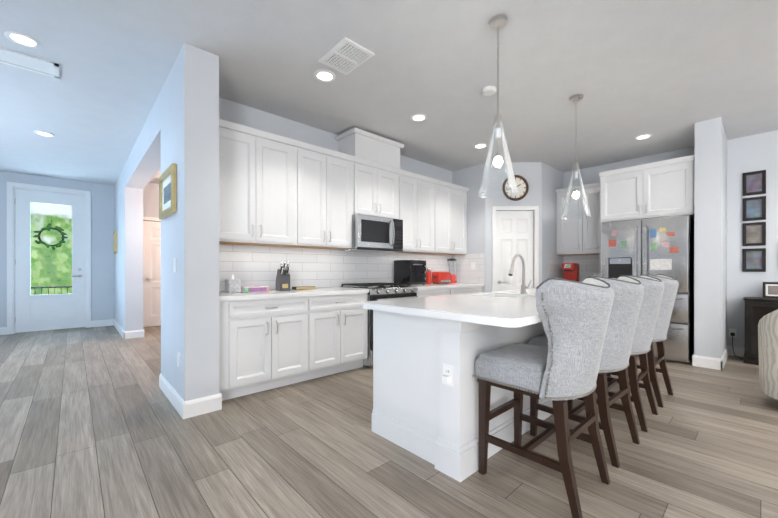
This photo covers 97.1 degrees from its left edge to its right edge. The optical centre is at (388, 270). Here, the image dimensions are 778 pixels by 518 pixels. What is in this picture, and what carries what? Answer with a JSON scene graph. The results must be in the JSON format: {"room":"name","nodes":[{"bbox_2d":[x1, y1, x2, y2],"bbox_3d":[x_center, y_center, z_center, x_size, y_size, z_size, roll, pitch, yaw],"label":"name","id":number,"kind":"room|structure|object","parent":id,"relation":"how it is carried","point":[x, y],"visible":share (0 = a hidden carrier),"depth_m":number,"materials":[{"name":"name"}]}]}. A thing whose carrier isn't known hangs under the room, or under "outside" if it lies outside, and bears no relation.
{"room":"kitchen","nodes":[
{"label":"kitchen","id":0,"kind":"room"},
{"bbox_2d":[0,171,111,327],"bbox_3d":[-6.931,-0.318,6.152,3.090,2.910,0.150,0,0,-43],"label":"wall","id":1,"kind":"structure","parent":0,"point":[101,194],"depth_m":6.95,"materials":[{"name":"paint"}]},
{"bbox_2d":[0,327,6,334],"bbox_3d":[-7.419,1.073,5.592,1.610,0.130,0.015,0,0,-43],"label":"baseboard","id":2,"kind":"structure","parent":1,"relation":"attached to","point":[3,331],"depth_m":6.10,"materials":[{"name":"paint"}]},
{"bbox_2d":[7,182,90,334],"bbox_3d":[-6.457,-0.229,6.571,1.135,2.730,0.174,0,0,-43],"label":"door frame","id":3,"kind":"structure","parent":1,"relation":"attached to","point":[11,186],"depth_m":6.22,"materials":[{"name":"paint"}]},
{"bbox_2d":[14,188,84,332],"bbox_3d":[-6.432,-0.188,6.540,0.958,2.625,0.104,0,0,-43],"label":"front door","id":4,"kind":"structure","parent":1,"relation":"in","point":[41,312],"depth_m":6.50,"materials":[{"name":"paint"}]},
{"bbox_2d":[33,223,67,249],"bbox_3d":[-6.400,-0.701,6.504,0.479,0.616,0.056,0,0,-43],"label":"wreath","id":5,"kind":"object","parent":4,"relation":"attached to","point":[58,229],"visible":1,"depth_m":6.49,"materials":[{"name":"green plant"}]},
{"bbox_2d":[91,319,112,326],"bbox_3d":[-5.865,1.070,7.022,0.345,0.130,0.015,0,0,-43],"label":"baseboard","id":6,"kind":"structure","parent":1,"relation":"attached to","point":[97,323],"depth_m":7.01,"materials":[{"name":"paint"}]},
{"bbox_2d":[112,43,223,400],"bbox_3d":[-3.623,-0.316,5.041,0.275,2.910,6.265,0,0,-43],"label":"wall","id":7,"kind":"structure","parent":0,"point":[190,109],"depth_m":2.81,"materials":[{"name":"paint"}]},
{"bbox_2d":[114,230,116,253],"bbox_3d":[-5.417,-0.564,6.797,0.033,0.440,0.350,0,0,-43],"label":"picture","id":8,"kind":"object","parent":7,"relation":"attached to","point":[115,241],"visible":0.94,"depth_m":6.67},
{"bbox_2d":[113,319,125,338],"bbox_3d":[-5.065,1.071,6.434,0.015,0.130,1.965,0,0,-43],"label":"baseboard","id":9,"kind":"structure","parent":7,"relation":"attached to","point":[123,333],"depth_m":6.25,"materials":[{"name":"paint"}]},
{"bbox_2d":[143,221,160,326],"bbox_3d":[-4.590,0.059,7.146,0.850,2.128,0.099,0,0,-43],"label":"hall door","id":10,"kind":"structure","parent":7,"relation":"in","point":[152,266],"depth_m":6.97,"materials":[{"name":"paint"}]},
{"bbox_2d":[143,216,160,327],"bbox_3d":[-4.568,0.028,7.121,0.990,2.215,0.024,0,0,-43],"label":"door frame","id":11,"kind":"structure","parent":7,"relation":"attached to","point":[144,218],"depth_m":6.83,"materials":[{"name":"paint"}]},
{"bbox_2d":[159,163,176,219],"bbox_3d":[-1.976,-0.688,3.059,0.033,0.400,0.590,0,0,-43],"label":"picture","id":12,"kind":"object","parent":7,"relation":"attached to","point":[168,192],"visible":1,"depth_m":3.00},
{"bbox_2d":[159,373,186,418],"bbox_3d":[-1.918,1.077,3.015,0.015,0.130,1.000,0,0,-43],"label":"baseboard","id":13,"kind":"structure","parent":7,"relation":"attached to","point":[179,404],"depth_m":2.89,"materials":[{"name":"paint"}]},
{"bbox_2d":[174,258,176,271],"bbox_3d":[-1.807,-0.048,2.897,0.009,0.120,0.080,0,0,-43],"label":"light switch","id":14,"kind":"object","parent":7,"relation":"attached to","point":[175,267],"visible":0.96,"depth_m":2.87,"materials":[{"name":"white plastic"}]},
{"bbox_2d":[177,352,179,367],"bbox_3d":[-1.715,0.725,2.799,0.008,0.115,0.070,0,0,-43],"label":"outlet","id":15,"kind":"object","parent":7,"relation":"attached to","point":[178,359],"visible":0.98,"depth_m":2.79,"materials":[{"name":"white plastic"}]},
{"bbox_2d":[224,99,503,291],"bbox_3d":[0.203,-0.317,5.378,5.760,2.910,0.150,0,0,-43],"label":"wall","id":16,"kind":"structure","parent":0,"point":[479,210],"depth_m":5.63,"materials":[{"name":"paint"}]},
{"bbox_2d":[219,118,262,245],"bbox_3d":[-1.578,-0.841,3.406,0.514,1.126,0.322,0,0,-43],"label":"upper cabinet","id":17,"kind":"object","parent":16,"relation":"attached to","point":[240,146],"depth_m":3.33,"materials":[{"name":"paint"}]},
{"bbox_2d":[263,131,298,245],"bbox_3d":[-1.298,-0.841,3.664,0.491,1.126,0.322,0,0,-43],"label":"upper cabinet","id":18,"kind":"object","parent":16,"relation":"attached to","point":[275,190],"depth_m":3.61,"materials":[{"name":"paint"}]},
{"bbox_2d":[283,142,330,248],"bbox_3d":[-0.954,-0.842,3.981,0.446,1.126,0.322,0,0,-43],"label":"upper cabinet","id":19,"kind":"object","parent":16,"relation":"attached to","point":[314,161],"depth_m":3.89,"materials":[{"name":"paint"}]},
{"bbox_2d":[219,244,450,291],"bbox_3d":[-0.375,-0.048,4.742,4.093,0.525,0.005,0,0,-43],"label":"tile backsplash","id":20,"kind":"structure","parent":16,"relation":"attached to","point":[248,265],"depth_m":4.22,"materials":[{"name":"white tile"}]},
{"bbox_2d":[331,150,354,249],"bbox_3d":[-0.715,-0.842,4.201,0.446,1.126,0.322,0,0,-43],"label":"upper cabinet","id":21,"kind":"object","parent":16,"relation":"attached to","point":[342,165],"depth_m":4.14,"materials":[{"name":"paint"}]},
{"bbox_2d":[355,158,382,216],"bbox_3d":[-0.385,-1.052,4.504,0.451,0.707,0.322,0,0,-43],"label":"upper cabinet","id":22,"kind":"object","parent":16,"relation":"attached to","point":[368,176],"depth_m":4.41,"materials":[{"name":"paint"}]},
{"bbox_2d":[338,214,402,252],"bbox_3d":[-0.211,-0.477,4.558,0.773,0.433,0.479,0,0,-43],"label":"over-the-range microwave","id":23,"kind":"object","parent":22,"relation":"attached to","point":[376,234],"visible":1,"depth_m":4.39,"materials":[{"name":"silver metal"}]},
{"bbox_2d":[336,128,402,169],"bbox_3d":[-0.251,-1.571,4.600,0.770,0.330,0.362,0,0,-43],"label":"cover","id":24,"kind":"object","parent":16,"relation":"attached to","point":[369,147],"depth_m":4.39,"materials":[{"name":"paint"}]},
{"bbox_2d":[383,166,398,218],"bbox_3d":[-0.143,-1.053,4.727,0.451,0.707,0.322,0,0,-43],"label":"upper cabinet","id":25,"kind":"object","parent":16,"relation":"attached to","point":[390,177],"depth_m":4.68,"materials":[{"name":"paint"}]},
{"bbox_2d":[395,170,422,253],"bbox_3d":[0.187,-0.844,5.031,0.446,1.126,0.322,0,0,-43],"label":"upper cabinet","id":26,"kind":"object","parent":16,"relation":"attached to","point":[410,183],"depth_m":4.96,"materials":[{"name":"paint"}]},
{"bbox_2d":[423,176,434,253],"bbox_3d":[0.425,-0.844,5.250,0.446,1.126,0.322,0,0,-43],"label":"upper cabinet","id":27,"kind":"object","parent":16,"relation":"attached to","point":[428,183],"depth_m":5.21,"materials":[{"name":"paint"}]},
{"bbox_2d":[435,179,454,253],"bbox_3d":[0.770,-0.845,5.568,0.492,1.126,0.322,0,0,-43],"label":"upper cabinet","id":28,"kind":"object","parent":16,"relation":"attached to","point":[444,191],"depth_m":5.48,"materials":[{"name":"paint"}]},
{"bbox_2d":[455,186,468,253],"bbox_3d":[1.052,-0.845,5.827,0.517,1.126,0.322,0,0,-43],"label":"upper cabinet","id":29,"kind":"object","parent":16,"relation":"attached to","point":[460,191],"depth_m":5.77,"materials":[{"name":"paint"}]},
{"bbox_2d":[451,253,483,283],"bbox_3d":[1.351,-0.037,5.885,0.005,0.500,0.640,0,0,-43],"label":"tile backsplash","id":30,"kind":"structure","parent":16,"relation":"attached to","point":[464,273],"depth_m":5.87,"materials":[{"name":"white tile"}]},
{"bbox_2d":[496,211,532,290],"bbox_3d":[2.063,0.069,5.666,0.463,2.114,0.461,0,0,-43],"label":"pantry door","id":31,"kind":"structure","parent":16,"relation":"in","point":[514,233],"depth_m":5.65,"materials":[{"name":"paint"}]},
{"bbox_2d":[502,175,528,200],"bbox_3d":[2.061,-1.352,5.593,0.424,0.424,0.044,0,0,2],"label":"wall clock","id":32,"kind":"object","parent":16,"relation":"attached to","point":[522,185],"visible":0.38,"depth_m":5.59,"materials":[{"name":"white"}]},
{"bbox_2d":[492,206,538,291],"bbox_3d":[2.062,0.042,5.604,0.543,2.192,0.540,0,0,-43],"label":"door frame","id":33,"kind":"structure","parent":16,"relation":"attached to","point":[536,208],"depth_m":5.60,"materials":[{"name":"paint"}]},
{"bbox_2d":[0,325,777,517],"bbox_3d":[-0.270,1.167,3.281,9.300,0.050,13.400,0,0,-43],"label":"floor","id":34,"kind":"structure","parent":0,"point":[93,424],"depth_m":2.14,"materials":[{"name":"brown wood"}]},
{"bbox_2d":[219,298,314,400],"bbox_3d":[-1.321,0.699,3.442,0.938,0.886,0.622,0,0,-43],"label":"base cabinet","id":35,"kind":"object","parent":34,"relation":"on","point":[265,343],"depth_m":3.19,"materials":[{"name":"paint"}]},
{"bbox_2d":[219,287,368,301],"bbox_3d":[-1.054,0.235,3.677,1.649,0.040,0.637,0,0,-43],"label":"countertop","id":36,"kind":"structure","parent":35,"relation":"on","point":[223,296],"depth_m":3.43,"materials":[{"name":"white stone"}]},
{"bbox_2d":[225,274,240,292],"bbox_3d":[-1.552,0.126,3.414,0.115,0.180,0.115,0,0,-43],"label":"tissue box","id":37,"kind":"object","parent":36,"relation":"on","point":[232,285],"visible":1,"depth_m":3.38,"materials":[{"name":"paper"}]},
{"bbox_2d":[241,286,269,292],"bbox_3d":[-1.385,0.187,3.535,0.238,0.057,0.212,0,0,-43],"label":"tray","id":38,"kind":"object","parent":36,"relation":"on","point":[247,289],"visible":0.96,"depth_m":3.47,"materials":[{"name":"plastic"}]},
{"bbox_2d":[276,262,289,290],"bbox_3d":[-1.148,0.061,3.734,0.110,0.308,0.222,0,0,-33],"label":"knife block","id":39,"kind":"object","parent":36,"relation":"on","point":[283,279],"visible":1,"depth_m":3.68,"materials":[{"name":"black wood"}]},
{"bbox_2d":[292,286,314,289],"bbox_3d":[-0.986,0.197,3.977,0.250,0.035,0.103,0,0,-43],"label":"decorative tray","id":40,"kind":"object","parent":36,"relation":"on","point":[301,287],"visible":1,"depth_m":3.93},
{"bbox_2d":[315,294,367,377],"bbox_3d":[-0.766,0.698,3.953,0.851,0.886,0.622,0,0,-43],"label":"base cabinet","id":41,"kind":"object","parent":34,"relation":"on","point":[341,321],"depth_m":3.76,"materials":[{"name":"paint"}]},
{"bbox_2d":[341,283,417,367],"bbox_3d":[-0.122,0.655,4.464,0.783,0.970,0.738,0,0,-43],"label":"range","id":42,"kind":"object","parent":34,"relation":"on","point":[383,291],"visible":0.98,"depth_m":4.14,"materials":[{"name":"silver metal"}]},
{"bbox_2d":[417,290,454,296],"bbox_3d":[0.434,0.696,5.058,0.837,0.886,0.622,0,0,-43],"label":"base cabinet","id":43,"kind":"object","parent":34,"relation":"on","point":[421,293],"depth_m":4.82,"materials":[{"name":"paint"}]},
{"bbox_2d":[413,283,482,289],"bbox_3d":[0.740,0.233,5.328,1.654,0.040,0.637,0,0,-43],"label":"countertop","id":44,"kind":"structure","parent":43,"relation":"on","point":[451,286],"depth_m":5.01,"materials":[{"name":"white stone"}]},
{"bbox_2d":[394,260,425,285],"bbox_3d":[0.321,0.028,5.073,0.340,0.370,0.380,0,0,-43],"label":"air fryer oven","id":45,"kind":"object","parent":44,"relation":"on","point":[411,272],"visible":0.88,"depth_m":4.95,"materials":[{"name":"black plastic"}]},
{"bbox_2d":[426,268,430,283],"bbox_3d":[0.625,0.082,5.394,0.084,0.260,0.083,0,0,-43],"label":"canister","id":46,"kind":"object","parent":44,"relation":"on","point":[428,275],"visible":0.96,"depth_m":5.36,"materials":[{"name":"ceramic"}]},
{"bbox_2d":[432,271,450,283],"bbox_3d":[0.852,0.112,5.619,0.340,0.200,0.175,0,0,-43],"label":"toaster","id":47,"kind":"object","parent":44,"relation":"on","point":[442,277],"visible":1,"depth_m":5.54,"materials":[{"name":"plastic"}]},
{"bbox_2d":[447,258,456,282],"bbox_3d":[1.087,-0.001,5.910,0.170,0.425,0.175,0,0,-43],"label":"blender","id":48,"kind":"object","parent":44,"relation":"on","point":[453,278],"visible":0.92,"depth_m":5.86,"materials":[{"name":"plastic"}]},
{"bbox_2d":[455,286,481,293],"bbox_3d":[0.991,0.695,5.570,0.958,0.886,0.622,0,0,-43],"label":"base cabinet","id":49,"kind":"object","parent":34,"relation":"on","point":[458,289],"depth_m":5.37,"materials":[{"name":"paint"}]},
{"bbox_2d":[372,310,611,481],"bbox_3d":[1.139,0.700,3.079,2.808,0.885,0.824,0,0,-43],"label":"kitchen island","id":50,"kind":"object","parent":34,"relation":"on","point":[427,351],"depth_m":2.11,"materials":[{"name":"paint"}]},
{"bbox_2d":[362,288,541,329],"bbox_3d":[1.249,0.237,2.958,2.920,0.040,1.150,0,0,-43],"label":"island countertop","id":51,"kind":"structure","parent":50,"relation":"on","point":[514,313],"depth_m":2.11,"materials":[{"name":"white stone"}]},
{"bbox_2d":[486,294,513,297],"bbox_3d":[1.024,0.351,3.070,0.524,0.212,0.464,0,0,-43],"label":"sink","id":52,"kind":"object","parent":51,"relation":"in","point":[487,295],"depth_m":3.31,"materials":[{"name":"white ceramic"}]},
{"bbox_2d":[508,254,531,293],"bbox_3d":[1.232,0.028,3.228,0.304,0.377,0.113,0,0,-43],"label":"faucet","id":53,"kind":"object","parent":51,"relation":"on","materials":[{"name":"silver metal"}]},
{"bbox_2d":[472,276,613,517],"bbox_3d":[0.863,0.587,1.887,0.598,1.114,0.628,0,0,-43],"label":"stool","id":54,"kind":"object","parent":34,"relation":"on","point":[561,369],"visible":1,"depth_m":1.65,"materials":[{"name":"fabric"}]},
{"bbox_2d":[527,275,643,467],"bbox_3d":[1.337,0.586,2.323,0.598,1.114,0.628,0,0,-41],"label":"stool","id":55,"kind":"object","parent":34,"relation":"on","point":[622,322],"visible":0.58,"depth_m":2.07,"materials":[{"name":"fabric"}]},
{"bbox_2d":[567,274,664,431],"bbox_3d":[1.813,0.586,2.761,0.598,1.114,0.628,0,0,-44],"label":"stool","id":56,"kind":"object","parent":34,"relation":"on","point":[654,287],"visible":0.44,"depth_m":2.50,"materials":[{"name":"fabric"}]},
{"bbox_2d":[607,274,678,407],"bbox_3d":[2.286,0.585,3.197,0.598,1.114,0.628,0,0,-42],"label":"stool","id":57,"kind":"object","parent":34,"relation":"on","point":[670,283],"visible":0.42,"depth_m":2.94,"materials":[{"name":"fabric"}]},
{"bbox_2d":[601,215,693,362],"bbox_3d":[3.631,0.232,4.797,1.005,1.815,0.940,0,0,-43],"label":"fridge","id":58,"kind":"object","parent":34,"relation":"on","point":[656,246],"visible":0.58,"depth_m":4.35,"materials":[{"name":"silver metal"}]},
{"bbox_2d":[743,297,777,364],"bbox_3d":[4.829,0.740,4.039,0.460,0.800,0.910,0,0,-43],"label":"sideboard","id":59,"kind":"object","parent":34,"relation":"on","point":[757,309],"visible":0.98,"depth_m":4.18,"materials":[{"name":"wood"}]},
{"bbox_2d":[763,282,777,298],"bbox_3d":[4.776,0.239,4.186,0.052,0.200,0.300,0,0,-43],"label":"picture frame","id":60,"kind":"object","parent":59,"relation":"on","point":[770,289],"visible":1,"depth_m":4.25,"materials":[{"name":"black wood"}]},
{"bbox_2d":[758,309,777,399],"bbox_3d":[3.576,0.648,2.675,0.878,0.990,0.957,0,0,-43],"label":"armchair","id":61,"kind":"object","parent":34,"relation":"on","point":[768,349],"visible":1,"depth_m":2.85,"materials":[{"name":"fabric"}]},
{"bbox_2d":[0,0,777,185],"bbox_3d":[-0.270,-1.808,3.276,9.300,0.080,13.400,0,0,-43],"label":"ceiling","id":62,"kind":"structure","parent":0,"point":[667,74],"depth_m":3.08,"materials":[{"name":"paint"}]},
{"bbox_2d":[4,31,40,48],"bbox_3d":[-2.795,-1.761,2.623,0.195,0.010,0.195,0,0,8],"label":"recessed light","id":63,"kind":"object","parent":62,"relation":"in","point":[25,40],"depth_m":2.62,"materials":[{"name":"white plastic"}]},
{"bbox_2d":[0,47,59,78],"bbox_3d":[-3.611,-1.759,2.395,1.890,0.015,0.270,0,0,-43],"label":"ceiling vent","id":64,"kind":"object","parent":62,"relation":"in","point":[26,62],"visible":0.93,"depth_m":2.90,"materials":[{"name":"white plastic"}]},
{"bbox_2d":[34,131,54,136],"bbox_3d":[-4.447,-1.765,4.433,0.195,0.010,0.195,0,0,8],"label":"recessed light","id":65,"kind":"object","parent":62,"relation":"in","point":[42,133],"depth_m":4.42,"materials":[{"name":"white plastic"}]},
{"bbox_2d":[314,69,335,81],"bbox_3d":[-0.581,-1.762,3.112,0.195,0.010,0.195,0,0,41],"label":"recessed light","id":66,"kind":"object","parent":62,"relation":"in","point":[322,75],"depth_m":3.10,"materials":[{"name":"white plastic"}]},
{"bbox_2d":[318,37,374,74],"bbox_3d":[-0.355,-1.761,2.837,0.290,0.013,0.390,0,0,-43],"label":"ceiling vent","id":67,"kind":"object","parent":62,"relation":"in","point":[345,56],"visible":0.96,"depth_m":2.82,"materials":[{"name":"white plastic"}]},
{"bbox_2d":[411,114,427,121],"bbox_3d":[0.346,-1.764,3.965,0.195,0.010,0.195,0,0,8],"label":"recessed light","id":68,"kind":"object","parent":62,"relation":"in","point":[417,117],"depth_m":3.95,"materials":[{"name":"white plastic"}]},
{"bbox_2d":[473,143,487,148],"bbox_3d":[1.297,-1.765,4.867,0.195,0.010,0.195,0,0,38],"label":"recessed light","id":69,"kind":"object","parent":62,"relation":"in","point":[478,146],"depth_m":4.86,"materials":[{"name":"white plastic"}]},
{"bbox_2d":[482,86,495,95],"bbox_3d":[0.975,-1.749,3.348,0.136,0.038,0.136,0,0,-43],"label":"smoke detector","id":70,"kind":"object","parent":62,"relation":"attached to","point":[488,90],"visible":1,"depth_m":3.32,"materials":[{"name":"white plastic"}]},
{"bbox_2d":[479,14,517,198],"bbox_3d":[0.771,-1.151,2.427,0.265,1.230,0.265,0,0,-43],"label":"pendant light","id":71,"kind":"object","parent":62,"relation":"hanging from","point":[497,23],"visible":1,"depth_m":2.40,"materials":[{"name":"clear glass"}]},
{"bbox_2d":[561,94,590,219],"bbox_3d":[1.905,-1.153,3.498,0.265,1.230,0.265,0,0,-43],"label":"pendant light","id":72,"kind":"object","parent":62,"relation":"hanging from","point":[576,98],"visible":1,"depth_m":3.48,"materials":[{"name":"clear glass"}]},
{"bbox_2d":[634,134,652,139],"bbox_3d":[3.356,-1.765,4.534,0.195,0.010,0.195,0,0,11],"label":"recessed light","id":73,"kind":"object","parent":62,"relation":"in","point":[645,136],"depth_m":4.52,"materials":[{"name":"white plastic"}]},
{"bbox_2d":[562,263,579,281],"bbox_3d":[3.080,0.039,5.832,0.252,0.345,0.220,0,0,-43],"label":"coffee maker","id":74,"kind":"object","parent":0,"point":[571,271],"visible":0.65,"depth_m":5.78,"materials":[{"name":"plastic"}]},
{"bbox_2d":[552,130,777,346],"bbox_3d":[5.311,-0.314,3.971,0.150,2.910,6.500,0,0,-43],"label":"wall","id":75,"kind":"structure","parent":0,"point":[757,152],"depth_m":4.55,"materials":[{"name":"paint"}]},
{"bbox_2d":[548,254,562,279],"bbox_3d":[2.908,-0.037,5.982,0.617,0.500,0.005,0,0,-43],"label":"tile backsplash","id":76,"kind":"structure","parent":75,"relation":"attached to","point":[555,261],"depth_m":5.96,"materials":[{"name":"white tile"}]},
{"bbox_2d":[555,186,578,253],"bbox_3d":[3.192,-0.845,5.911,0.322,1.126,0.486,0,0,-43],"label":"upper cabinet","id":77,"kind":"object","parent":75,"relation":"attached to","point":[567,230],"depth_m":5.85,"materials":[{"name":"paint"}]},
{"bbox_2d":[563,254,599,281],"bbox_3d":[3.439,-0.037,5.891,0.005,0.500,0.860,0,0,-43],"label":"tile backsplash","id":78,"kind":"structure","parent":75,"relation":"attached to","point":[589,264],"depth_m":5.93,"materials":[{"name":"white tile"}]},
{"bbox_2d":[579,183,600,253],"bbox_3d":[3.438,-0.845,5.643,0.322,1.126,0.485,0,0,-43],"label":"upper cabinet","id":79,"kind":"object","parent":75,"relation":"attached to","point":[589,228],"depth_m":5.59,"materials":[{"name":"paint"}]},
{"bbox_2d":[599,166,634,225],"bbox_3d":[3.565,-1.051,5.040,0.952,0.711,0.571,0,0,-43],"label":"upper cabinet","id":80,"kind":"object","parent":75,"relation":"attached to","point":[616,187],"depth_m":4.78,"materials":[{"name":"paint"}]},
{"bbox_2d":[729,328,741,360],"bbox_3d":[4.529,0.956,4.490,0.300,0.363,0.129,0,0,-43],"label":"cord","id":81,"kind":"object","parent":75,"relation":"attached to","point":[732,332],"visible":1,"depth_m":4.59,"materials":[{"name":"black plastic"}]},
{"bbox_2d":[730,346,744,356],"bbox_3d":[5.999,1.077,3.104,0.015,0.130,4.200,0,0,-43],"label":"baseboard","id":82,"kind":"structure","parent":75,"relation":"attached to","point":[739,351],"depth_m":4.57,"materials":[{"name":"paint"}]},
{"bbox_2d":[742,222,765,245],"bbox_3d":[4.739,-0.475,4.458,0.028,0.300,0.208,0,0,-43],"label":"picture frame","id":83,"kind":"object","parent":75,"relation":"attached to","point":[754,234],"visible":0.96,"depth_m":4.45,"materials":[{"name":"black wood"}]},
{"bbox_2d":[742,248,765,271],"bbox_3d":[4.739,-0.138,4.458,0.028,0.300,0.208,0,0,-43],"label":"picture frame","id":84,"kind":"object","parent":75,"relation":"attached to","point":[753,260],"visible":0.92,"depth_m":4.46,"materials":[{"name":"black wood"}]},
{"bbox_2d":[743,170,765,195],"bbox_3d":[4.739,-1.137,4.457,0.028,0.300,0.208,0,0,-43],"label":"picture frame","id":85,"kind":"object","parent":75,"relation":"attached to","point":[754,182],"visible":0.88,"depth_m":4.45,"materials":[{"name":"black wood"}]},
{"bbox_2d":[743,196,765,220],"bbox_3d":[4.739,-0.804,4.457,0.028,0.300,0.208,0,0,-43],"label":"picture frame","id":86,"kind":"object","parent":75,"relation":"attached to","point":[754,208],"visible":0.9,"depth_m":4.45,"materials":[{"name":"black wood"}]},
{"bbox_2d":[688,117,731,358],"bbox_3d":[4.120,-0.315,4.390,1.035,2.910,0.270,0,0,-43],"label":"wall","id":87,"kind":"structure","parent":0,"point":[712,151],"depth_m":4.06,"materials":[{"name":"paint"}]},
{"bbox_2d":[635,155,694,219],"bbox_3d":[3.871,-1.051,4.708,0.952,0.711,0.574,0,0,-43],"label":"upper cabinet","id":88,"kind":"object","parent":87,"relation":"attached to","point":[665,188],"depth_m":4.39,"materials":[{"name":"paint"}]},
{"bbox_2d":[719,345,729,369],"bbox_3d":[4.190,1.075,4.283,1.020,0.130,0.015,0,0,-43],"label":"baseboard","id":89,"kind":"structure","parent":87,"relation":"attached to","point":[722,361],"depth_m":4.14,"materials":[{"name":"paint"}]},
{"label":"outside","id":90,"kind":"structure","parent":0,"visible":0},
{"bbox_2d":[31,202,71,294],"bbox_3d":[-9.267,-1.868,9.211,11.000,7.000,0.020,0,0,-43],"label":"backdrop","id":91,"kind":"structure","parent":90,"point":[52,257],"depth_m":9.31,"materials":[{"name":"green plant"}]},
{"bbox_3d":[-7.990,1.269,7.829,11.000,0.250,3.750,0,0,-43],"label":"ground","id":92,"kind":"structure","parent":90,"visible":0},
{"bbox_2d":[31,286,71,294],"bbox_3d":[-7.819,0.858,8.381,6.000,0.970,0.030,0,0,-43],"label":"fence","id":93,"kind":"object","parent":92,"relation":"on","point":[54,287],"depth_m":8.21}
]}

